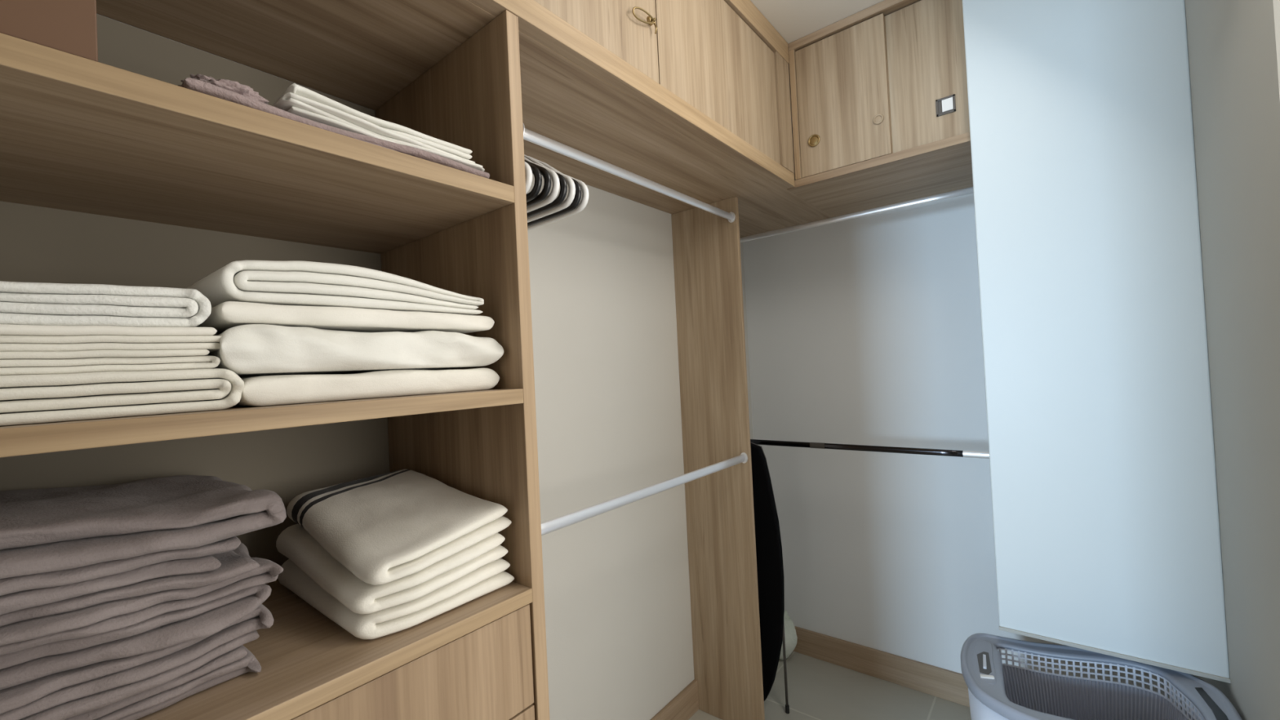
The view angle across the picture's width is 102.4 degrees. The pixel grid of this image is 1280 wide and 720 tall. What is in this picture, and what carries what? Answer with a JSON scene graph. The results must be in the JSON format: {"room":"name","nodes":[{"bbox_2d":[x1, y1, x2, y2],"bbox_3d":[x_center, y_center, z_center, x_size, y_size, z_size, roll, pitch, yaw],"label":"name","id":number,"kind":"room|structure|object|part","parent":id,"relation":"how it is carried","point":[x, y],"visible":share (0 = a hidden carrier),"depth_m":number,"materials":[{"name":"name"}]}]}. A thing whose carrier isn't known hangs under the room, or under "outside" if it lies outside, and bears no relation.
{"room":"walk-in closet","nodes":[
{"label":"walk-in closet","id":0,"kind":"room"},
{"bbox_2d":[97,13,753,719],"bbox_3d":[-0.509,0.172,1.438,0.100,2.652,3.550,-4,-1,39],"label":"wall","id":1,"kind":"structure","parent":0,"point":[620,645],"depth_m":1.85,"materials":[{"name":"white paint"}]},
{"bbox_2d":[96,0,832,237],"bbox_3d":[-0.219,-0.897,1.371,0.534,0.546,3.049,-4,-1,39],"label":"upper cabinet","id":2,"kind":"object","parent":1,"relation":"attached to","point":[691,98],"visible":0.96,"depth_m":1.25,"materials":[{"name":"brown wood"}]},
{"bbox_3d":[-0.193,-0.889,1.022,0.018,0.410,0.717,-4,-1,39],"label":"door","id":3,"kind":"part","parent":2,"relation":"part of","materials":[{"name":"brown wood"}]},
{"bbox_3d":[-0.204,-0.655,0.993,0.032,0.050,2.470,-4,-1,39],"label":"rail","id":4,"kind":"part","parent":2,"relation":"part of","materials":[{"name":"brown wood"}]},
{"bbox_3d":[0.262,-0.902,1.587,0.018,0.410,0.727,-4,-1,39],"label":"door","id":5,"kind":"part","parent":2,"relation":"part of","materials":[{"name":"brown wood"}]},
{"bbox_3d":[-0.234,-1.136,1.005,0.056,0.078,2.468,-4,-1,39],"label":"cornice","id":6,"kind":"part","parent":2,"relation":"part of","materials":[{"name":"brown wood"}]},
{"bbox_3d":[0.524,-0.950,1.916,0.033,0.495,0.108,-4,-1,39],"label":"corner post","id":7,"kind":"part","parent":2,"relation":"part of","materials":[{"name":"brown wood"}]},
{"bbox_2d":[650,679,698,719],"bbox_3d":[-0.135,1.425,1.713,0.016,0.122,1.232,-4,-1,39],"label":"baseboard","id":8,"kind":"structure","parent":1,"relation":"attached to","point":[684,705],"depth_m":2.09,"materials":[{"name":"brown wood"}]},
{"bbox_2d":[739,186,973,242],"bbox_3d":[0.805,-0.589,2.179,1.084,0.042,0.032,-4,-1,39],"label":"clothes rod","id":9,"kind":"object","parent":1,"relation":"attached to","point":[966,191],"visible":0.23,"depth_m":2.09,"materials":[{"name":"white metal"}]},
{"bbox_2d":[750,439,989,458],"bbox_3d":[0.852,0.365,2.164,1.084,0.042,0.032,-4,-1,39],"label":"clothes rod","id":10,"kind":"object","parent":1,"relation":"attached to","point":[970,454],"visible":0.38,"depth_m":2.07,"materials":[{"name":"grey metal"}]},
{"bbox_2d":[750,0,884,117],"bbox_3d":[0.066,-1.232,0.942,1.750,0.080,3.550,-4,-1,39],"label":"ceiling","id":11,"kind":"structure","parent":0,"point":[793,20],"depth_m":1.78,"materials":[{"name":"paint"}]},
{"bbox_2d":[688,651,971,719],"bbox_3d":[0.199,1.496,0.899,1.750,0.080,3.550,-4,-1,39],"label":"floor","id":12,"kind":"structure","parent":0,"point":[818,689],"depth_m":2.19,"materials":[{"name":"beige tile"}]},
{"bbox_2d":[0,0,550,719],"bbox_3d":[-0.746,0.445,0.630,0.521,2.104,1.184,-4,-1,39],"label":"shelf unit","id":13,"kind":"object","parent":12,"relation":"on","point":[113,171],"visible":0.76,"depth_m":0.85,"materials":[{"name":"brown wood"}]},
{"bbox_3d":[-0.756,-0.454,0.289,0.018,0.317,0.617,-4,-1,39],"label":"panel","id":14,"kind":"part","parent":13,"relation":"part of","materials":[{"name":"brown wood"}]},
{"bbox_2d":[0,368,244,426],"bbox_3d":[-0.834,0.049,0.519,0.407,0.051,0.616,-4,-1,39],"label":"folded towel","id":15,"kind":"object","parent":13,"relation":"on","point":[24,399],"visible":1,"depth_m":0.55,"materials":[{"name":"white fabric"}]},
{"bbox_2d":[0,349,220,375],"bbox_3d":[-0.845,0.014,0.513,0.401,0.028,0.594,-4,-1,39],"label":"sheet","id":16,"kind":"object","parent":15,"relation":"on","point":[15,362],"visible":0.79,"depth_m":0.55,"materials":[{"name":"white fabric"}]},
{"bbox_2d":[0,334,222,352],"bbox_3d":[-0.841,-0.006,0.518,0.403,0.021,0.604,-4,-1,39],"label":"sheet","id":17,"kind":"object","parent":16,"relation":"on","point":[100,342],"visible":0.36,"depth_m":0.55,"materials":[{"name":"white fabric"}]},
{"bbox_2d":[0,324,217,336],"bbox_3d":[-0.846,-0.019,0.512,0.409,0.015,0.595,-4,-1,39],"label":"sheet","id":18,"kind":"object","parent":17,"relation":"on","point":[5,329],"visible":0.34,"depth_m":0.54,"materials":[{"name":"beige fabric"}]},
{"bbox_2d":[0,280,211,327],"bbox_3d":[-0.850,-0.046,0.512,0.402,0.050,0.588,-4,-1,39],"label":"folded towel","id":19,"kind":"object","parent":18,"relation":"on","point":[20,303],"visible":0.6,"depth_m":0.55,"materials":[{"name":"white fabric"}]},
{"bbox_2d":[64,644,261,719],"bbox_3d":[-0.839,0.404,0.547,0.381,0.046,0.640,-4,-1,39],"label":"folded blanket","id":20,"kind":"object","parent":13,"relation":"on","point":[240,660],"visible":0.13,"depth_m":0.62,"materials":[{"name":"grey fabric"}]},
{"bbox_2d":[0,604,274,719],"bbox_3d":[-0.830,0.366,0.548,0.395,0.059,0.665,-4,-1,39],"label":"folded blanket","id":21,"kind":"object","parent":20,"relation":"on","point":[64,695],"visible":0.23,"depth_m":0.57,"materials":[{"name":"grey fabric"}]},
{"bbox_2d":[0,583,271,689],"bbox_3d":[-0.830,0.327,0.552,0.393,0.060,0.643,-4,-1,39],"label":"folded blanket","id":22,"kind":"object","parent":21,"relation":"on","point":[167,629],"visible":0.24,"depth_m":0.58,"materials":[{"name":"grey fabric"}]},
{"bbox_2d":[0,542,283,655],"bbox_3d":[-0.829,0.288,0.553,0.395,0.065,0.665,-4,-1,39],"label":"folded towel","id":23,"kind":"object","parent":22,"relation":"on","point":[102,611],"visible":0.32,"depth_m":0.58,"materials":[{"name":"grey fabric"}]},
{"bbox_2d":[0,536,240,614],"bbox_3d":[-0.847,0.250,0.541,0.389,0.056,0.628,-4,-1,39],"label":"folded blanket","id":24,"kind":"object","parent":23,"relation":"on","point":[27,591],"visible":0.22,"depth_m":0.57,"materials":[{"name":"grey fabric"}]},
{"bbox_2d":[0,475,286,578],"bbox_3d":[-0.822,0.210,0.559,0.421,0.082,0.680,-4,-1,39],"label":"folded towel","id":25,"kind":"object","parent":24,"relation":"on","point":[46,530],"visible":1,"depth_m":0.62,"materials":[{"name":"grey fabric"}]},
{"bbox_3d":[-0.948,0.424,0.792,0.003,2.036,1.128,-4,-1,39],"label":"panel","id":26,"kind":"part","parent":13,"relation":"part of","materials":[{"name":"brown wood"}]},
{"bbox_3d":[-0.780,-0.272,0.641,0.520,0.030,1.129,-4,-1,39],"label":"shelf","id":27,"kind":"part","parent":13,"relation":"part of","materials":[{"name":"brown wood"}]},
{"bbox_3d":[-0.762,0.086,0.635,0.520,0.026,1.129,-4,-1,39],"label":"shelf","id":28,"kind":"part","parent":13,"relation":"part of","materials":[{"name":"brown wood"}]},
{"bbox_3d":[-0.745,0.437,0.630,0.520,0.024,1.129,-4,-1,39],"label":"shelf","id":29,"kind":"part","parent":13,"relation":"part of","materials":[{"name":"brown wood"}]},
{"bbox_2d":[180,77,489,178],"bbox_3d":[-0.506,-0.311,0.846,0.310,0.027,0.426,-4,-1,39],"label":"tablecloth","id":30,"kind":"object","parent":13,"relation":"on","point":[196,85],"visible":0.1,"depth_m":0.70,"materials":[{"name":"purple fabric"}]},
{"bbox_2d":[177,74,269,103],"bbox_3d":[-0.530,-0.341,0.662,0.076,0.028,0.093,-4,-1,39],"label":"crumpled cloth","id":31,"kind":"object","parent":30,"relation":"on","point":[233,86],"visible":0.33,"depth_m":0.64,"materials":[{"name":"pink fabric"}]},
{"bbox_2d":[273,92,484,171],"bbox_3d":[-0.472,-0.337,0.878,0.278,0.029,0.307,-4,-1,39],"label":"tablecloth","id":32,"kind":"object","parent":30,"relation":"on","point":[292,103],"visible":0.14,"depth_m":0.73,"materials":[{"name":"white fabric"}]},
{"bbox_2d":[271,83,472,159],"bbox_3d":[-0.487,-0.356,0.882,0.293,0.030,0.274,-4,-1,39],"label":"tablecloth","id":33,"kind":"object","parent":32,"relation":"on","point":[464,153],"visible":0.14,"depth_m":0.79,"materials":[{"name":"white fabric"}]},
{"bbox_2d":[234,368,499,406],"bbox_3d":[-0.517,0.044,0.902,0.374,0.041,0.382,-4,-1,39],"label":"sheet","id":34,"kind":"object","parent":13,"relation":"on","point":[282,389],"visible":0.78,"depth_m":0.75,"materials":[{"name":"beige fabric"}]},
{"bbox_2d":[204,324,503,377],"bbox_3d":[-0.528,-0.009,0.898,0.417,0.063,0.417,-4,-1,39],"label":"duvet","id":35,"kind":"object","parent":34,"relation":"on","point":[249,350],"visible":0.72,"depth_m":0.73,"materials":[{"name":"white fabric"}]},
{"bbox_2d":[195,301,494,333],"bbox_3d":[-0.532,-0.056,0.896,0.390,0.028,0.395,-4,-1,39],"label":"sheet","id":36,"kind":"object","parent":35,"relation":"on","point":[224,316],"visible":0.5,"depth_m":0.73,"materials":[{"name":"beige fabric"}]},
{"bbox_2d":[186,260,484,315],"bbox_3d":[-0.541,-0.101,0.894,0.388,0.063,0.377,-4,-1,39],"label":"folded blanket","id":37,"kind":"object","parent":36,"relation":"on","point":[292,282],"visible":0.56,"depth_m":0.72,"materials":[{"name":"white fabric"}]},
{"bbox_2d":[277,558,514,639],"bbox_3d":[-0.453,0.385,0.941,0.376,0.059,0.259,-4,-1,39],"label":"folded blanket","id":38,"kind":"object","parent":13,"relation":"on","point":[491,576],"visible":0.32,"depth_m":0.82,"materials":[{"name":"beige fabric"}]},
{"bbox_2d":[275,524,507,613],"bbox_3d":[-0.458,0.336,0.938,0.377,0.084,0.251,-4,-1,39],"label":"folded blanket","id":39,"kind":"object","parent":38,"relation":"on","point":[295,543],"visible":0.3,"depth_m":0.82,"materials":[{"name":"beige fabric"}]},
{"bbox_2d":[286,469,511,585],"bbox_3d":[-0.453,0.287,0.950,0.374,0.106,0.241,-4,-1,39],"label":"folded blanket","id":40,"kind":"object","parent":39,"relation":"on","point":[384,528],"visible":1,"depth_m":0.89,"materials":[{"name":"beige fabric"}]},
{"bbox_3d":[-0.711,0.536,0.605,0.437,0.172,1.120,-4,-1,39],"label":"drawer","id":41,"kind":"part","parent":13,"relation":"part of","materials":[{"name":"brown wood"}]},
{"bbox_3d":[-0.383,0.434,1.080,0.520,2.104,0.027,-4,-1,39],"label":"panel","id":42,"kind":"part","parent":13,"relation":"part of","materials":[{"name":"brown wood"}]},
{"bbox_3d":[-0.697,0.825,0.601,0.437,0.399,1.120,-4,-1,39],"label":"drawer","id":43,"kind":"part","parent":13,"relation":"part of","materials":[{"name":"brown wood"}]},
{"bbox_2d":[523,128,735,222],"bbox_3d":[-0.018,-0.551,1.559,0.032,0.042,1.212,-4,-1,39],"label":"clothes rod","id":44,"kind":"object","parent":13,"relation":"attached to","point":[531,136],"visible":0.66,"depth_m":1.49,"materials":[{"name":"white metal"}]},
{"bbox_2d":[524,161,532,194],"bbox_3d":[-0.378,-0.432,1.104,0.436,0.265,0.014,-4,-1,39],"label":"clothes hanger","id":45,"kind":"object","parent":44,"relation":"hanging from","point":[528,172],"visible":0.07,"depth_m":0.97,"materials":[{"name":"white plastic"}]},
{"bbox_2d":[525,162,542,202],"bbox_3d":[-0.365,-0.432,1.125,0.436,0.265,0.014,-4,-1,38],"label":"clothes hanger","id":46,"kind":"object","parent":44,"relation":"hanging from","point":[535,192],"visible":0.23,"depth_m":0.99,"materials":[{"name":"black plastic"}]},
{"bbox_2d":[524,160,551,208],"bbox_3d":[-0.348,-0.433,1.138,0.436,0.265,0.014,-4,-1,39],"label":"clothes hanger","id":47,"kind":"object","parent":44,"relation":"hanging from","point":[544,193],"visible":0.23,"depth_m":1.01,"materials":[{"name":"black plastic"}]},
{"bbox_2d":[524,156,559,213],"bbox_3d":[-0.334,-0.433,1.153,0.436,0.265,0.014,-4,-1,39],"label":"clothes hanger","id":48,"kind":"object","parent":44,"relation":"hanging from","point":[552,196],"visible":0.29,"depth_m":1.02,"materials":[{"name":"white plastic"}]},
{"bbox_2d":[524,155,567,217],"bbox_3d":[-0.323,-0.434,1.173,0.436,0.265,0.014,-4,-1,39],"label":"clothes hanger","id":49,"kind":"object","parent":44,"relation":"hanging from","point":[563,185],"visible":0.19,"depth_m":1.04,"materials":[{"name":"black plastic"}]},
{"bbox_2d":[524,154,575,222],"bbox_3d":[-0.307,-0.434,1.187,0.436,0.265,0.014,-4,-1,39],"label":"clothes hanger","id":50,"kind":"object","parent":44,"relation":"hanging from","point":[567,202],"visible":0.24,"depth_m":1.06,"materials":[{"name":"white plastic"}]},
{"bbox_2d":[527,162,582,226],"bbox_3d":[-0.298,-0.434,1.206,0.436,0.265,0.014,-4,-1,39],"label":"clothes hanger","id":51,"kind":"object","parent":44,"relation":"hanging from","point":[576,200],"visible":0.27,"depth_m":1.09,"materials":[{"name":"black plastic"}]},
{"bbox_2d":[522,122,589,231],"bbox_3d":[-0.283,-0.435,1.220,0.436,0.265,0.014,-4,-1,39],"label":"clothes hanger","id":52,"kind":"object","parent":44,"relation":"hanging from","point":[584,202],"visible":0.27,"depth_m":1.11,"materials":[{"name":"white plastic"}]},
{"bbox_3d":[-0.281,-0.391,1.220,0.436,0.177,0.014,-4,-1,39],"label":"frame","id":53,"kind":"part","parent":52,"relation":"part of","materials":[{"name":"white plastic"}]},
{"bbox_2d":[728,212,735,222],"bbox_3d":[0.360,-0.562,2.028,0.032,0.042,0.007,-4,-1,39],"label":"socket","id":54,"kind":"object","parent":44,"relation":"attached to","point":[732,218],"depth_m":2.02,"materials":[{"name":"white metal"}]},
{"bbox_2d":[541,452,747,535],"bbox_3d":[0.028,0.394,1.544,0.032,0.042,1.212,-4,-1,39],"label":"clothes rod","id":55,"kind":"object","parent":13,"relation":"attached to","point":[550,526],"visible":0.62,"depth_m":1.47,"materials":[{"name":"white metal"}]},
{"bbox_2d":[740,452,747,463],"bbox_3d":[0.406,0.383,2.013,0.032,0.042,0.007,-4,-1,39],"label":"socket","id":56,"kind":"object","parent":55,"relation":"attached to","point":[744,455],"depth_m":2.00,"materials":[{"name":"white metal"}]},
{"bbox_2d":[671,196,764,719],"bbox_3d":[0.311,0.416,2.108,0.310,2.104,0.020,-4,-1,39],"label":"divider panel","id":57,"kind":"object","parent":12,"relation":"on","point":[720,511],"visible":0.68,"depth_m":2.09,"materials":[{"name":"brown wood"}]},
{"bbox_2d":[750,442,789,714],"bbox_3d":[0.448,0.908,2.210,0.364,1.112,0.066,-4,-1,39],"label":"ironing board","id":58,"kind":"object","parent":12,"relation":"on","point":[770,567],"visible":0.45,"depth_m":2.11,"materials":[{"name":"black fabric"}]},
{"bbox_3d":[0.496,0.967,2.202,0.237,0.974,0.011,-3,-1,38],"label":"leg","id":59,"kind":"part","parent":58,"relation":"part of","materials":[{"name":"grey metal"}]},
{"bbox_2d":[779,610,797,659],"bbox_3d":[0.684,1.310,2.509,0.166,0.293,0.146,-4,-1,39],"label":"plastic bag","id":60,"kind":"object","parent":12,"relation":"on","point":[791,638],"visible":0.35,"depth_m":2.46,"materials":[{"name":"white plastic"}]},
{"bbox_2d":[960,633,1242,719],"bbox_3d":[1.138,1.115,1.302,0.547,0.603,0.457,-4,-1,39],"label":"laundry basket","id":61,"kind":"object","parent":12,"relation":"on","point":[997,690],"visible":0.97,"depth_m":1.41,"materials":[{"name":"white plastic"}]},
{"bbox_3d":[0.985,0.862,1.478,0.055,0.005,0.241,-3,-1,32],"label":"handle plate","id":62,"kind":"part","parent":61,"relation":"part of","materials":[{"name":"grey plastic"}]},
{"bbox_2d":[742,117,1190,711],"bbox_3d":[1.215,0.101,2.263,1.550,2.652,0.100,-4,-1,39],"label":"wall","id":63,"kind":"structure","parent":0,"point":[867,331],"depth_m":2.31,"materials":[{"name":"white paint"}]},
{"bbox_2d":[786,0,973,217],"bbox_3d":[0.960,-0.943,2.007,0.594,0.548,0.578,-4,-1,39],"label":"upper cabinet","id":64,"kind":"object","parent":63,"relation":"attached to","point":[879,96],"visible":0.95,"depth_m":1.79,"materials":[{"name":"brown wood"}]},
{"bbox_3d":[0.643,-0.811,1.903,0.045,0.045,0.007,-4,-1,39],"label":"finger pull","id":65,"kind":"part","parent":64,"relation":"part of","materials":[{"name":"gold metal"}]},
{"bbox_3d":[0.722,-0.932,1.850,0.310,0.481,0.016,-4,-1,39],"label":"sliding door","id":66,"kind":"part","parent":64,"relation":"part of","materials":[{"name":"brown wood"}]},
{"bbox_3d":[0.797,-1.198,1.799,0.560,0.029,0.059,-4,-1,39],"label":"rail","id":67,"kind":"part","parent":64,"relation":"part of","materials":[{"name":"brown wood"}]},
{"bbox_3d":[0.816,-0.825,1.763,0.035,0.035,0.007,-4,-1,39],"label":"finger pull","id":68,"kind":"part","parent":64,"relation":"part of","materials":[{"name":"brown wood"}]},
{"bbox_3d":[0.941,-0.946,1.701,0.237,0.481,0.016,-4,-1,39],"label":"sliding door","id":69,"kind":"part","parent":64,"relation":"part of","materials":[{"name":"brown wood"}]},
{"bbox_3d":[0.984,-0.819,1.656,0.054,0.054,0.005,-4,-1,39],"label":"square pull","id":70,"kind":"part","parent":64,"relation":"part of","materials":[{"name":"grey metal"}]},
{"bbox_2d":[942,97,953,111],"bbox_3d":[0.987,-0.820,1.653,0.030,0.038,0.003,-4,-1,39],"label":"handle","id":71,"kind":"object","parent":64,"relation":"on","point":[947,102],"depth_m":1.65,"materials":[{"name":"white plastic"}]},
{"bbox_2d":[792,626,969,706],"bbox_3d":[1.240,1.365,2.198,1.550,0.122,0.016,-4,-1,39],"label":"baseboard","id":72,"kind":"structure","parent":63,"relation":"attached to","point":[945,684],"depth_m":2.30,"materials":[{"name":"brown wood"}]},
{"bbox_2d":[962,0,1229,678],"bbox_3d":[1.402,-0.224,1.655,0.465,2.040,0.600,-4,-1,39],"label":"wall panel","id":73,"kind":"object","parent":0,"point":[1107,535],"visible":1,"depth_m":1.40,"materials":[{"name":"white paint"}]},
{"bbox_2d":[999,626,1231,683],"bbox_3d":[1.260,0.795,1.402,0.465,0.010,0.006,-4,-1,39],"label":"trim","id":74,"kind":"structure","parent":73,"relation":"attached to","point":[1003,628],"depth_m":1.38,"materials":[{"name":"grey paint"}]},
{"bbox_2d":[1184,0,1279,719],"bbox_3d":[0.773,0.093,0.402,0.100,2.652,3.550,-4,-1,39],"label":"wall","id":75,"kind":"structure","parent":0,"point":[1233,46],"depth_m":1.03,"materials":[{"name":"grey paint"}]}
]}

